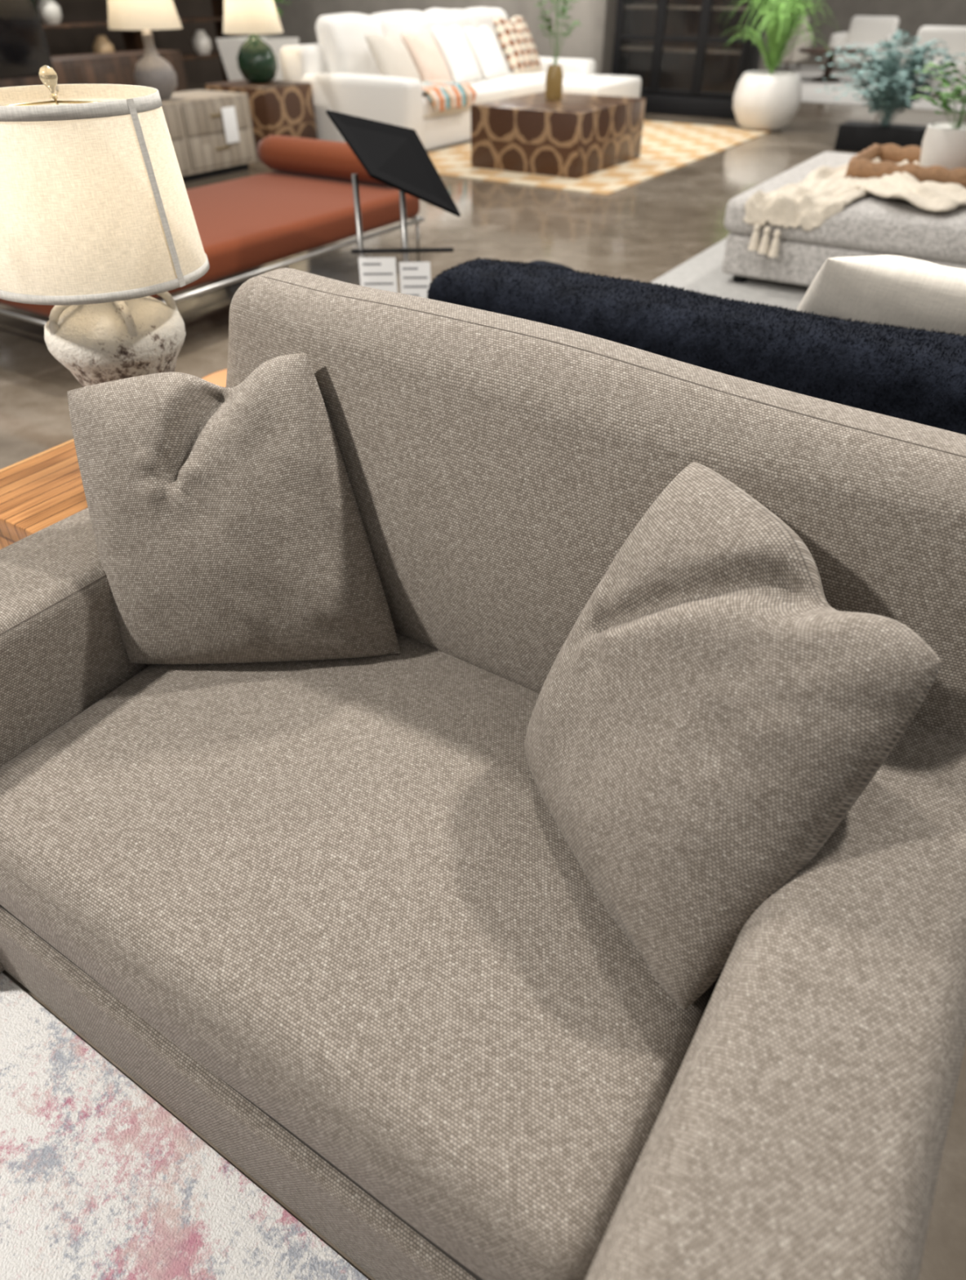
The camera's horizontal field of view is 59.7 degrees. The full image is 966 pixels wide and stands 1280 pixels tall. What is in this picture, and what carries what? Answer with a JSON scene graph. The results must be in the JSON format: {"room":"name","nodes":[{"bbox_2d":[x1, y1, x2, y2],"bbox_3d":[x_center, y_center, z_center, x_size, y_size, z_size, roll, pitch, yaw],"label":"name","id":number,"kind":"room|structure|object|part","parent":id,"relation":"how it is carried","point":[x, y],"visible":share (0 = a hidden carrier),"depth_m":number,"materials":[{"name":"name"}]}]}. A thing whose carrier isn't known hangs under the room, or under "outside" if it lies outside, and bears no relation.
{"room":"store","nodes":[
{"label":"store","id":0,"kind":"room"},
{"bbox_2d":[35,0,272,84],"bbox_3d":[-5.268,-11.096,13.566,0.200,3.600,31.800,22,43,25],"label":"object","id":1,"kind":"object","parent":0,"point":[64,41],"depth_m":13.96,"materials":[{"name":"black wood"}]},
{"bbox_2d":[0,53,965,1279],"bbox_3d":[3.958,-6.053,10.149,22.000,0.100,32.000,22,43,25],"label":"floor","id":2,"kind":"structure","parent":0,"point":[642,231],"depth_m":5.88,"materials":[{"name":"concrete"}]},
{"bbox_2d":[0,439,88,549],"bbox_3d":[-0.853,-0.160,2.095,0.380,0.600,0.545,22,43,25],"label":"side table","id":3,"kind":"object","parent":2,"relation":"on","point":[37,491],"visible":0.06,"depth_m":1.81,"materials":[{"name":"brown wood"}]},
{"bbox_2d":[0,65,208,386],"bbox_3d":[-0.777,-0.727,1.726,0.429,0.748,0.429,22,43,25],"label":"table lamp","id":4,"kind":"object","parent":3,"relation":"on","point":[97,220],"visible":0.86,"depth_m":1.53,"materials":[{"name":"fabric"}]},
{"bbox_3d":[-0.841,-0.653,1.697,0.018,0.079,0.081,30,47,32],"label":"jar handle","id":5,"kind":"part","parent":4,"relation":"part of","materials":[{"name":"ceramic"}]},
{"bbox_3d":[-0.777,-0.979,1.528,0.370,0.022,0.370,22,43,25],"label":"shade trim","id":6,"kind":"part","parent":4,"relation":"part of","materials":[{"name":"fabric"}]},
{"bbox_3d":[-0.777,-0.867,1.616,0.424,0.307,0.424,22,43,25],"label":"lamp shade","id":7,"kind":"part","parent":4,"relation":"part of","materials":[{"name":"beige fabric"}]},
{"bbox_3d":[-0.777,-0.752,1.706,0.429,0.016,0.429,22,43,25],"label":"shade trim","id":8,"kind":"part","parent":4,"relation":"part of","materials":[{"name":"fabric"}]},
{"bbox_3d":[-0.721,-0.650,1.692,0.018,0.079,0.080,-25,45,-28],"label":"jar handle","id":9,"kind":"part","parent":4,"relation":"part of","materials":[{"name":"ceramic"}]},
{"bbox_3d":[-0.694,-0.723,1.784,0.080,0.079,0.018,-18,42,-21],"label":"jar handle","id":10,"kind":"part","parent":4,"relation":"part of","materials":[{"name":"ceramic"}]},
{"bbox_2d":[0,49,187,92],"bbox_3d":[-4.641,-6.065,9.453,0.510,0.780,3.000,22,43,25],"label":"sideboard","id":11,"kind":"object","parent":2,"relation":"on","point":[108,68],"visible":0.29,"depth_m":9.41,"materials":[{"name":"brown wood"}]},
{"bbox_3d":[-5.035,-5.418,8.598,0.015,0.620,0.670,22,43,25],"label":"door","id":12,"kind":"part","parent":11,"relation":"part of","materials":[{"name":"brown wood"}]},
{"bbox_3d":[-4.636,-5.803,9.088,0.015,0.620,0.670,22,43,25],"label":"door","id":13,"kind":"part","parent":11,"relation":"part of","materials":[{"name":"brown wood"}]},
{"bbox_3d":[-4.236,-6.188,9.577,0.015,0.620,0.670,22,43,25],"label":"door","id":14,"kind":"part","parent":11,"relation":"part of","materials":[{"name":"brown wood"}]},
{"bbox_3d":[-3.836,-6.573,10.066,0.015,0.620,0.670,22,43,25],"label":"door","id":15,"kind":"part","parent":11,"relation":"part of","materials":[{"name":"brown wood"}]},
{"bbox_2d":[41,0,240,81],"bbox_3d":[-5.487,-8.462,11.319,0.500,2.240,5.450,22,43,25],"label":"bookcase","id":16,"kind":"object","parent":2,"relation":"on","point":[132,39],"visible":0.12,"depth_m":12.57,"materials":[{"name":"brown wood"}]},
{"bbox_2d":[37,0,62,24],"bbox_3d":[-5.674,-8.240,11.005,0.280,0.300,0.280,22,43,25],"label":"decorative jar","id":17,"kind":"object","parent":16,"relation":"on","point":[49,11],"visible":0.95,"depth_m":10.94,"materials":[{"name":"ceramic"}]},
{"bbox_2d":[92,35,114,53],"bbox_3d":[-5.296,-8.251,11.746,0.280,0.300,0.280,22,43,25],"label":"decorative jar","id":18,"kind":"object","parent":16,"relation":"on","point":[101,44],"visible":0.61,"depth_m":11.64,"materials":[{"name":"ceramic"}]},
{"bbox_3d":[-5.487,-8.344,11.412,0.500,0.040,5.450,22,43,25],"label":"shelf","id":19,"kind":"part","parent":16,"relation":"part of","materials":[{"name":"brown wood"}]},
{"bbox_3d":[-5.487,-7.991,11.690,0.500,0.040,5.450,22,43,25],"label":"shelf","id":20,"kind":"part","parent":16,"relation":"part of","materials":[{"name":"brown wood"}]},
{"bbox_2d":[191,30,211,54],"bbox_3d":[-4.324,-9.188,12.936,0.280,0.300,0.280,22,43,25],"label":"decorative jar","id":21,"kind":"object","parent":16,"relation":"on","point":[202,44],"visible":1,"depth_m":12.86,"materials":[{"name":"ceramic"}]},
{"bbox_2d":[0,973,368,1279],"bbox_3d":[-1.708,0.975,1.128,3.220,0.012,1.832,22,43,25],"label":"area rug","id":22,"kind":"object","parent":2,"relation":"on","point":[99,1180],"visible":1,"depth_m":1.29,"materials":[{"name":"carpet"}]},
{"bbox_2d":[161,89,257,182],"bbox_3d":[-2.904,-4.533,7.636,0.700,0.620,1.680,22,43,25],"label":"cabinet","id":23,"kind":"object","parent":2,"relation":"on","point":[211,134],"visible":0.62,"depth_m":7.70,"materials":[{"name":"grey wood"}]},
{"bbox_2d":[107,0,182,100],"bbox_3d":[-2.872,-5.154,7.212,0.600,0.880,0.600,22,43,25],"label":"table lamp","id":24,"kind":"object","parent":23,"relation":"on","point":[152,70],"visible":0.91,"depth_m":7.02,"materials":[{"name":"grey ceramic"}]},
{"bbox_3d":[-2.872,-5.354,7.054,0.600,0.370,0.600,22,43,25],"label":"lamp shade","id":25,"kind":"part","parent":24,"relation":"part of","materials":[{"name":"beige fabric"}]},
{"bbox_3d":[-2.863,-4.353,7.140,0.020,0.230,0.760,22,43,25],"label":"drawer","id":26,"kind":"part","parent":23,"relation":"part of","materials":[{"name":"brown wood"}]},
{"bbox_3d":[-2.863,-4.152,7.298,0.020,0.240,0.760,22,43,25],"label":"drawer","id":27,"kind":"part","parent":23,"relation":"part of","materials":[{"name":"brown wood"}]},
{"bbox_3d":[-2.431,-4.769,7.669,0.020,0.230,0.760,22,43,25],"label":"drawer","id":28,"kind":"part","parent":23,"relation":"part of","materials":[{"name":"brown wood"}]},
{"bbox_3d":[-2.414,-4.772,7.653,0.020,0.015,0.160,22,43,25],"label":"handle","id":29,"kind":"part","parent":23,"relation":"part of","materials":[{"name":"gold metal"}]},
{"bbox_3d":[-2.431,-4.569,7.827,0.020,0.240,0.760,22,43,25],"label":"drawer","id":30,"kind":"part","parent":23,"relation":"part of","materials":[{"name":"brown wood"}]},
{"bbox_3d":[-2.414,-4.568,7.814,0.020,0.015,0.160,22,43,25],"label":"handle","id":31,"kind":"part","parent":23,"relation":"part of","materials":[{"name":"gold metal"}]},
{"bbox_2d":[0,170,424,325],"bbox_3d":[-1.595,-2.181,4.781,1.264,0.455,2.594,22,43,25],"label":"daybed","id":32,"kind":"object","parent":2,"relation":"on","point":[244,224],"visible":0.56,"depth_m":4.70,"materials":[{"name":"orange fabric"}]},
{"bbox_3d":[-2.289,-1.542,3.908,1.240,0.024,0.024,22,43,25],"label":"frame rail","id":33,"kind":"part","parent":32,"relation":"part of","materials":[{"name":"metal"}]},
{"bbox_3d":[-1.073,-2.003,4.494,0.024,0.024,2.570,22,43,25],"label":"frame rail","id":34,"kind":"part","parent":32,"relation":"part of","materials":[{"name":"metal"}]},
{"bbox_2d":[256,135,386,185],"bbox_3d":[-0.975,-3.089,5.412,1.180,0.210,0.210,22,43,25],"label":"bolster","id":35,"kind":"object","parent":32,"relation":"on","point":[296,155],"visible":0.66,"depth_m":5.39,"materials":[{"name":"orange fabric"}]},
{"bbox_3d":[-0.900,-2.879,5.607,1.240,0.024,0.024,22,43,25],"label":"frame rail","id":36,"kind":"part","parent":32,"relation":"part of","materials":[{"name":"metal"}]},
{"bbox_3d":[-0.417,-2.554,5.408,0.020,0.265,0.020,6,39,8],"label":"leg","id":37,"kind":"part","parent":32,"relation":"part of","materials":[{"name":"metal"}]},
{"bbox_2d":[201,369,225,386],"bbox_3d":[-0.708,-0.619,2.797,0.450,0.456,0.450,22,43,25],"label":"side table","id":38,"kind":"object","parent":2,"relation":"on","point":[218,378],"visible":0.02,"depth_m":2.71,"materials":[{"name":"brown wood"}]},
{"bbox_2d":[215,36,248,80],"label":"planter","id":39,"kind":"object","parent":2,"relation":"on","point":[228,48],"depth_m":10.44,"materials":[{"name":"white ceramic"}]},
{"bbox_2d":[204,80,317,155],"bbox_3d":[-2.338,-5.559,8.952,0.850,0.606,0.700,22,43,25],"label":"side table","id":40,"kind":"object","parent":2,"relation":"on","point":[277,108],"visible":0.6,"depth_m":8.65,"materials":[{"name":"brown wood"}]},
{"bbox_2d":[222,0,283,84],"bbox_3d":[-2.332,-6.152,8.556,0.600,0.814,0.600,22,43,25],"label":"table lamp","id":41,"kind":"object","parent":40,"relation":"on","point":[256,60],"visible":1,"depth_m":8.39,"materials":[{"name":"green ceramic"}]},
{"bbox_3d":[-2.332,-6.318,8.425,0.600,0.390,0.600,22,43,25],"label":"lamp shade","id":42,"kind":"part","parent":41,"relation":"part of","materials":[{"name":"beige fabric"}]},
{"bbox_3d":[-2.338,-5.795,8.766,0.830,0.006,0.680,22,43,25],"label":"panel","id":43,"kind":"part","parent":40,"relation":"part of","materials":[{"name":"brown wood"}]},
{"bbox_2d":[257,34,298,80],"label":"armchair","id":44,"kind":"object","parent":2,"relation":"on","point":[276,43],"depth_m":10.44,"materials":[{"name":"white fabric"}]},
{"bbox_3d":[-2.802,-7.138,10.735,0.720,0.880,0.720,22,43,25],"label":"pot","id":45,"kind":"part","parent":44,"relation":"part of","materials":[{"name":"white ceramic"}]},
{"bbox_2d":[325,110,460,299],"bbox_3d":[-0.373,-1.736,3.742,0.656,1.040,0.575,-31,48,-33],"label":"sign stand","id":46,"kind":"object","parent":2,"relation":"on","point":[394,156],"visible":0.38,"depth_m":3.59,"materials":[{"name":"metal"}]},
{"bbox_3d":[-0.531,-1.609,3.734,0.026,0.810,0.026,22,43,25],"label":"post","id":47,"kind":"part","parent":46,"relation":"part of","materials":[{"name":"metal"}]},
{"bbox_3d":[-0.368,-1.997,3.529,0.444,0.366,0.702,-16,41,-19],"label":"sign panel","id":48,"kind":"part","parent":46,"relation":"part of","materials":[{"name":"black plastic"}]},
{"bbox_3d":[-0.340,-1.621,3.750,0.026,0.810,0.026,22,43,25],"label":"post","id":49,"kind":"part","parent":46,"relation":"part of","materials":[{"name":"metal"}]},
{"bbox_2d":[280,6,640,151],"bbox_3d":[-0.045,-6.758,10.021,2.400,1.194,4.260,22,43,25],"label":"sofa","id":50,"kind":"object","parent":2,"relation":"on","point":[344,77],"visible":0.43,"depth_m":9.10,"materials":[{"name":"beige fabric"}]},
{"bbox_3d":[-0.904,-6.998,10.542,0.350,0.900,4.250,22,43,25],"label":"backrest","id":51,"kind":"part","parent":50,"relation":"part of","materials":[{"name":"beige fabric"}]},
{"bbox_2d":[315,13,383,75],"bbox_3d":[-1.435,-6.509,9.344,0.445,0.721,0.922,22,43,25],"label":"cushion","id":52,"kind":"object","parent":50,"relation":"on","point":[343,47],"depth_m":9.07,"materials":[{"name":"beige fabric"}]},
{"bbox_3d":[-1.293,-5.614,8.977,1.450,0.687,0.340,22,43,25],"label":"armrest","id":53,"kind":"part","parent":50,"relation":"part of","materials":[{"name":"beige fabric"}]},
{"bbox_2d":[364,31,421,82],"bbox_3d":[-0.952,-6.241,9.098,0.380,0.516,0.567,22,43,25],"label":"throw pillow","id":54,"kind":"object","parent":50,"relation":"on","point":[392,58],"visible":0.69,"depth_m":8.95,"materials":[{"name":"beige fabric"}]},
{"bbox_2d":[373,10,431,40],"bbox_3d":[-0.941,-6.982,9.938,0.444,0.715,0.910,22,43,25],"label":"cushion","id":55,"kind":"object","parent":50,"relation":"on","point":[399,22],"depth_m":9.68,"materials":[{"name":"beige fabric"}]},
{"bbox_2d":[400,31,452,82],"bbox_3d":[-0.628,-6.550,9.498,0.382,0.507,0.526,22,43,25],"label":"throw pillow","id":56,"kind":"object","parent":50,"relation":"on","point":[425,55],"visible":0.74,"depth_m":9.38,"materials":[{"name":"fabric"}]},
{"bbox_2d":[422,7,470,39],"bbox_3d":[-0.460,-7.452,10.540,0.422,0.745,0.923,22,43,25],"label":"cushion","id":57,"kind":"object","parent":50,"relation":"on","point":[446,18],"depth_m":10.25,"materials":[{"name":"beige fabric"}]},
{"bbox_2d":[420,80,475,112],"bbox_3d":[-0.586,-5.947,9.177,0.752,0.217,0.938,22,43,25],"label":"throw blanket","id":58,"kind":"object","parent":50,"relation":"on","point":[443,95],"visible":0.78,"depth_m":8.99,"materials":[{"name":"fabric"}]},
{"bbox_2d":[431,26,481,83],"bbox_3d":[-0.302,-6.873,9.884,0.388,0.535,0.567,22,43,25],"label":"throw pillow","id":59,"kind":"object","parent":50,"relation":"on","point":[452,44],"visible":0.98,"depth_m":9.77,"materials":[{"name":"beige fabric"}]},
{"bbox_2d":[422,81,511,118],"bbox_3d":[-0.664,-6.198,9.623,1.270,0.239,1.780,22,43,25],"label":"seat cushion","id":60,"kind":"object","parent":50,"relation":"on","point":[485,92],"depth_m":9.43,"materials":[{"name":"beige fabric"}]},
{"bbox_2d":[462,26,509,79],"bbox_3d":[0.049,-7.203,10.320,0.383,0.515,0.567,22,43,25],"label":"throw pillow","id":61,"kind":"object","parent":50,"relation":"on","point":[483,44],"visible":0.96,"depth_m":10.21,"materials":[{"name":"beige fabric"}]},
{"bbox_2d":[462,6,510,72],"bbox_3d":[0.025,-7.920,11.130,0.438,0.730,0.912,22,43,25],"label":"cushion","id":62,"kind":"object","parent":50,"relation":"on","point":[482,16],"depth_m":10.84,"materials":[{"name":"beige fabric"}]},
{"bbox_2d":[450,69,580,97],"bbox_3d":[0.308,-7.135,10.813,1.270,0.239,1.780,22,43,25],"label":"seat cushion","id":63,"kind":"object","parent":50,"relation":"on","point":[526,83],"depth_m":10.31,"materials":[{"name":"beige fabric"}]},
{"bbox_2d":[492,15,542,74],"bbox_3d":[0.453,-7.626,10.792,0.383,0.593,0.729,22,43,25],"label":"throw pillow","id":64,"kind":"object","parent":50,"relation":"on","point":[517,46],"visible":0.99,"depth_m":10.66,"materials":[{"name":"fabric"}]},
{"bbox_3d":[0.836,-7.649,11.595,1.450,0.620,0.300,22,43,25],"label":"armrest","id":65,"kind":"part","parent":50,"relation":"part of","materials":[{"name":"beige fabric"}]},
{"bbox_3d":[1.380,-6.970,10.853,0.850,0.448,1.300,22,43,25],"label":"chaise seat","id":66,"kind":"part","parent":50,"relation":"part of","materials":[{"name":"beige fabric"}]},
{"bbox_2d":[0,264,965,1279],"bbox_3d":[-0.094,0.120,1.395,1.652,1.046,1.300,22,43,25],"label":"sofa","id":67,"kind":"object","parent":2,"relation":"on","point":[335,917],"visible":0.66,"depth_m":1.14,"materials":[{"name":"beige fabric"}]},
{"bbox_3d":[-0.742,0.090,1.728,0.258,0.679,1.062,22,43,25],"label":"armrest","id":68,"kind":"part","parent":67,"relation":"part of","materials":[{"name":"beige fabric"}]},
{"bbox_2d":[66,353,400,664],"bbox_3d":[-0.435,-0.220,1.505,0.518,0.494,0.335,-7,39,-8],"label":"throw pillow","id":69,"kind":"object","parent":67,"relation":"on","point":[228,527],"visible":1,"depth_m":1.42,"materials":[{"name":"beige fabric"}]},
{"bbox_2d":[0,632,720,1279],"bbox_3d":[-0.171,0.318,1.384,1.173,0.241,0.825,22,43,25],"label":"seat cushion","id":70,"kind":"object","parent":67,"relation":"on","point":[343,903],"depth_m":1.14,"materials":[{"name":"beige fabric"}]},
{"bbox_2d":[225,264,965,733],"bbox_3d":[0.106,-0.215,1.479,1.523,0.624,0.335,22,43,25],"label":"cushion","id":71,"kind":"object","parent":67,"relation":"on","point":[497,468],"depth_m":1.32,"materials":[{"name":"beige fabric"}]},
{"bbox_2d":[524,462,942,1008],"bbox_3d":[0.275,0.096,1.112,0.387,0.487,0.486,-19,42,-23],"label":"throw pillow","id":72,"kind":"object","parent":67,"relation":"on","point":[707,721],"visible":0.96,"depth_m":0.99,"materials":[{"name":"beige fabric"}]},
{"bbox_3d":[0.434,0.561,1.137,0.251,0.673,1.070,22,43,25],"label":"armrest","id":73,"kind":"part","parent":67,"relation":"part of","materials":[{"name":"beige fabric"}]},
{"bbox_2d":[427,120,771,195],"bbox_3d":[1.224,-5.437,9.276,2.550,0.012,4.550,22,43,25],"label":"checkered rug","id":74,"kind":"object","parent":2,"relation":"on","point":[665,146],"visible":0.54,"depth_m":8.58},
{"bbox_2d":[471,91,645,178],"bbox_3d":[0.750,-5.006,8.301,1.170,0.518,1.400,22,43,25],"label":"coffee table","id":75,"kind":"object","parent":74,"relation":"on","point":[575,135],"visible":1,"depth_m":7.89,"materials":[{"name":"brown wood"}]},
{"bbox_2d":[533,0,582,100],"bbox_3d":[0.703,-5.687,7.983,0.498,0.945,0.457,-6,39,-8],"label":"potted plant","id":76,"kind":"object","parent":75,"relation":"on","point":[553,76],"visible":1,"depth_m":8.04,"materials":[{"name":"brown glass"}]},
{"bbox_2d":[611,0,768,119],"bbox_3d":[2.683,-8.202,10.876,1.960,2.380,0.480,22,43,25],"label":"display cabinet","id":77,"kind":"object","parent":2,"relation":"on","point":[677,51],"visible":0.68,"depth_m":11.21,"materials":[{"name":"brown wood"}]},
{"bbox_3d":[1.837,-8.439,11.063,0.060,2.040,0.040,22,43,25],"label":"door","id":78,"kind":"part","parent":77,"relation":"part of","materials":[{"name":"black wood"}]},
{"bbox_3d":[1.913,-8.574,11.235,0.050,2.080,0.450,22,43,25],"label":"panel","id":79,"kind":"part","parent":77,"relation":"part of","materials":[{"name":"black wood"}]},
{"bbox_3d":[2.342,-8.238,10.808,0.060,2.040,0.040,22,43,25],"label":"door","id":80,"kind":"part","parent":77,"relation":"part of","materials":[{"name":"black wood"}]},
{"bbox_2d":[621,45,741,54],"bbox_3d":[2.696,-7.842,11.186,1.800,0.030,0.370,22,43,25],"label":"shelf","id":81,"kind":"object","parent":77,"relation":"attached to","point":[686,50],"depth_m":11.18,"materials":[{"name":"brown wood"}]},
{"bbox_2d":[624,4,747,10],"bbox_3d":[2.696,-8.196,10.908,1.800,0.030,0.370,22,43,25],"label":"shelf","id":82,"kind":"object","parent":77,"relation":"attached to","point":[627,7],"depth_m":10.92,"materials":[{"name":"brown wood"}]},
{"bbox_3d":[2.804,-8.374,10.981,1.800,2.080,0.030,22,43,25],"label":"panel","id":83,"kind":"part","parent":77,"relation":"part of","materials":[{"name":"brown wood"}]},
{"bbox_3d":[2.847,-8.038,10.553,0.060,2.040,0.040,22,43,25],"label":"door","id":84,"kind":"part","parent":77,"relation":"part of","materials":[{"name":"black wood"}]},
{"bbox_3d":[3.469,-7.956,10.450,0.050,2.080,0.450,22,43,25],"label":"panel","id":85,"kind":"part","parent":77,"relation":"part of","materials":[{"name":"black wood"}]},
{"bbox_2d":[427,254,965,433],"bbox_3d":[0.943,-0.653,2.513,2.660,0.870,1.272,22,43,25],"label":"sofa","id":86,"kind":"object","parent":2,"relation":"on","point":[915,375],"visible":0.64,"depth_m":1.95,"materials":[{"name":"fabric"}]},
{"bbox_3d":[0.013,-0.971,3.111,0.342,0.620,1.150,22,43,25],"label":"armrest","id":87,"kind":"part","parent":86,"relation":"part of","materials":[{"name":"black fabric"}]},
{"bbox_2d":[798,254,965,337],"bbox_3d":[1.167,-0.851,2.322,0.773,0.438,0.451,22,43,25],"label":"throw pillow","id":88,"kind":"object","parent":86,"relation":"on","point":[905,291],"visible":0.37,"depth_m":2.10,"materials":[{"name":"beige fabric"}]},
{"bbox_2d":[648,238,808,307],"bbox_3d":[3.025,-2.020,4.936,3.650,0.010,3.900,22,43,25],"label":"rug","id":89,"kind":"object","parent":2,"relation":"on","point":[703,272],"visible":0.09,"depth_m":5.12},
{"bbox_2d":[721,151,965,286],"bbox_3d":[2.990,-2.469,5.103,2.510,0.490,2.010,22,43,25],"label":"ottoman","id":90,"kind":"object","parent":89,"relation":"on","point":[871,224],"visible":0.54,"depth_m":4.67,"materials":[{"name":"grey fabric"}]},
{"bbox_2d":[742,157,965,257],"bbox_3d":[2.448,-2.679,5.122,1.177,0.375,1.837,22,43,25],"label":"knit throw","id":91,"kind":"object","parent":90,"relation":"on","point":[825,192],"visible":0.86,"depth_m":4.70,"materials":[{"name":"beige fabric"}]},
{"bbox_2d":[844,143,965,188],"bbox_3d":[2.869,-2.849,5.093,1.130,0.118,0.730,22,43,25],"label":"wicker tray","id":92,"kind":"object","parent":90,"relation":"on","point":[861,166],"visible":0.71,"depth_m":5.03,"materials":[{"name":"brown wicker"}]},
{"bbox_2d":[909,61,965,169],"bbox_3d":[2.849,-3.185,5.038,0.716,0.684,0.540,5,38,6],"label":"potted plant","id":93,"kind":"object","parent":92,"relation":"on","point":[943,144],"visible":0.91,"depth_m":5.02,"materials":[{"name":"white ceramic"}]},
{"bbox_2d":[721,0,839,131],"bbox_3d":[3.423,-6.885,9.903,1.393,1.512,1.361,7,39,9],"label":"potted fern","id":94,"kind":"object","parent":2,"relation":"on","point":[763,100],"visible":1,"depth_m":9.86,"materials":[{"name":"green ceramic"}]},
{"bbox_2d":[768,63,965,111],"bbox_3d":[7.596,-9.428,14.350,8.700,0.010,6.600,22,43,25],"label":"rug","id":95,"kind":"object","parent":2,"relation":"on","point":[806,73],"visible":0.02,"depth_m":13.80,"materials":[{"name":"white fabric"}]},
{"bbox_2d":[779,15,813,71],"bbox_3d":[5.877,-11.952,16.846,1.160,0.872,0.970,22,43,25],"label":"armchair","id":96,"kind":"object","parent":95,"relation":"on","point":[794,55],"visible":0.38,"depth_m":16.53,"materials":[{"name":"beige fabric"}]},
{"bbox_3d":[5.858,-11.820,16.912,0.900,0.351,0.900,22,43,25],"label":"seat","id":97,"kind":"part","parent":96,"relation":"part of","materials":[{"name":"beige fabric"}]},
{"bbox_3d":[6.079,-12.222,17.035,0.900,0.680,0.220,22,43,25],"label":"backrest","id":98,"kind":"part","parent":96,"relation":"part of","materials":[{"name":"beige fabric"}]},
{"bbox_3d":[6.296,-11.732,16.662,0.150,0.470,0.950,22,43,25],"label":"armrest","id":99,"kind":"part","parent":96,"relation":"part of","materials":[{"name":"beige fabric"}]},
{"bbox_2d":[798,47,866,82],"bbox_3d":[6.178,-10.255,15.010,1.160,0.470,1.160,22,43,25],"label":"round table","id":100,"kind":"object","parent":95,"relation":"on","point":[828,70],"visible":0.73,"depth_m":14.93,"materials":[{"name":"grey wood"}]},
{"bbox_2d":[826,15,902,71],"bbox_3d":[7.493,-11.677,16.498,1.160,0.872,0.970,22,43,25],"label":"armchair","id":101,"kind":"object","parent":95,"relation":"on","point":[868,30],"visible":0.51,"depth_m":16.45,"materials":[{"name":"beige fabric"}]},
{"bbox_3d":[7.063,-11.795,16.742,0.150,0.470,0.950,22,43,25],"label":"armrest","id":102,"kind":"part","parent":101,"relation":"part of","materials":[{"name":"beige fabric"}]},
{"bbox_3d":[7.474,-11.546,16.564,0.900,0.351,0.900,22,43,25],"label":"seat","id":103,"kind":"part","parent":101,"relation":"part of","materials":[{"name":"beige fabric"}]},
{"bbox_3d":[7.696,-11.948,16.686,0.900,0.680,0.220,22,43,25],"label":"backrest","id":104,"kind":"part","parent":101,"relation":"part of","materials":[{"name":"beige fabric"}]},
{"bbox_3d":[7.913,-11.457,16.313,0.150,0.470,0.950,22,43,25],"label":"armrest","id":105,"kind":"part","parent":101,"relation":"part of","materials":[{"name":"beige fabric"}]},
{"bbox_2d":[896,26,965,99],"bbox_3d":[7.015,-8.928,13.004,1.160,0.872,0.970,22,43,25],"label":"armchair","id":106,"kind":"object","parent":95,"relation":"on","point":[954,37],"visible":0.3,"depth_m":12.98,"materials":[{"name":"beige fabric"}]},
{"bbox_3d":[6.585,-9.045,13.248,0.150,0.470,0.950,22,43,25],"label":"armrest","id":107,"kind":"part","parent":106,"relation":"part of","materials":[{"name":"beige fabric"}]},
{"bbox_3d":[6.996,-8.796,13.069,0.900,0.351,0.900,22,43,25],"label":"seat","id":108,"kind":"part","parent":106,"relation":"part of","materials":[{"name":"beige fabric"}]},
{"bbox_3d":[7.218,-9.198,13.192,0.900,0.680,0.220,22,43,25],"label":"backrest","id":109,"kind":"part","parent":106,"relation":"part of","materials":[{"name":"beige fabric"}]},
{"bbox_3d":[7.435,-8.707,12.819,0.150,0.470,0.950,22,43,25],"label":"armrest","id":110,"kind":"part","parent":106,"relation":"part of","materials":[{"name":"beige fabric"}]},
{"bbox_2d":[815,28,965,152],"bbox_3d":[4.251,-5.688,8.737,1.668,1.074,1.627,22,43,25],"label":"potted plant","id":111,"kind":"object","parent":2,"relation":"on","point":[893,91],"visible":0.98,"depth_m":8.69,"materials":[{"name":"teal plant"}]},
{"bbox_3d":[-4.357,-4.046,6.953,0.560,0.700,2.300,22,43,25],"label":"media console","id":112,"kind":"object","parent":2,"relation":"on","visible":0},
{"bbox_2d":[0,0,53,79],"bbox_3d":[-4.335,-4.792,6.364,0.300,1.200,2.120,22,43,25],"label":"television","id":113,"kind":"object","parent":112,"relation":"on","point":[24,48],"visible":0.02,"depth_m":7.04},
{"bbox_2d":[272,0,780,71],"bbox_3d":[0.068,-10.742,13.116,9.400,3.600,0.200,22,43,25],"label":"wall partition","id":114,"kind":"structure","parent":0,"point":[298,19],"depth_m":14.23,"materials":[{"name":"grey paint"}]},
{"bbox_2d":[551,0,617,75],"bbox_3d":[1.574,-9.703,11.796,0.850,3.600,0.800,22,43,25],"label":"pillar","id":115,"kind":"structure","parent":114,"relation":"attached to","point":[593,39],"depth_m":12.09,"materials":[{"name":"grey paint"}]},
{"bbox_2d":[733,70,801,131],"bbox_3d":[3.437,-6.527,10.202,0.800,0.580,0.800,22,43,25],"label":"pot","id":116,"kind":"object","parent":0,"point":[763,100],"depth_m":9.95,"materials":[{"name":"white ceramic"}]},
{"bbox_2d":[781,0,965,48],"bbox_3d":[12.548,-15.781,19.520,22.000,3.600,0.200,22,43,25],"label":"wall","id":117,"kind":"structure","parent":0,"point":[913,15],"depth_m":21.25,"materials":[{"name":"grey paint"}]},
{"bbox_2d":[833,120,927,152],"bbox_3d":[4.266,-5.366,9.002,0.850,0.240,0.400,22,43,25],"label":"pot","id":118,"kind":"object","parent":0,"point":[852,135],"depth_m":8.88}
]}

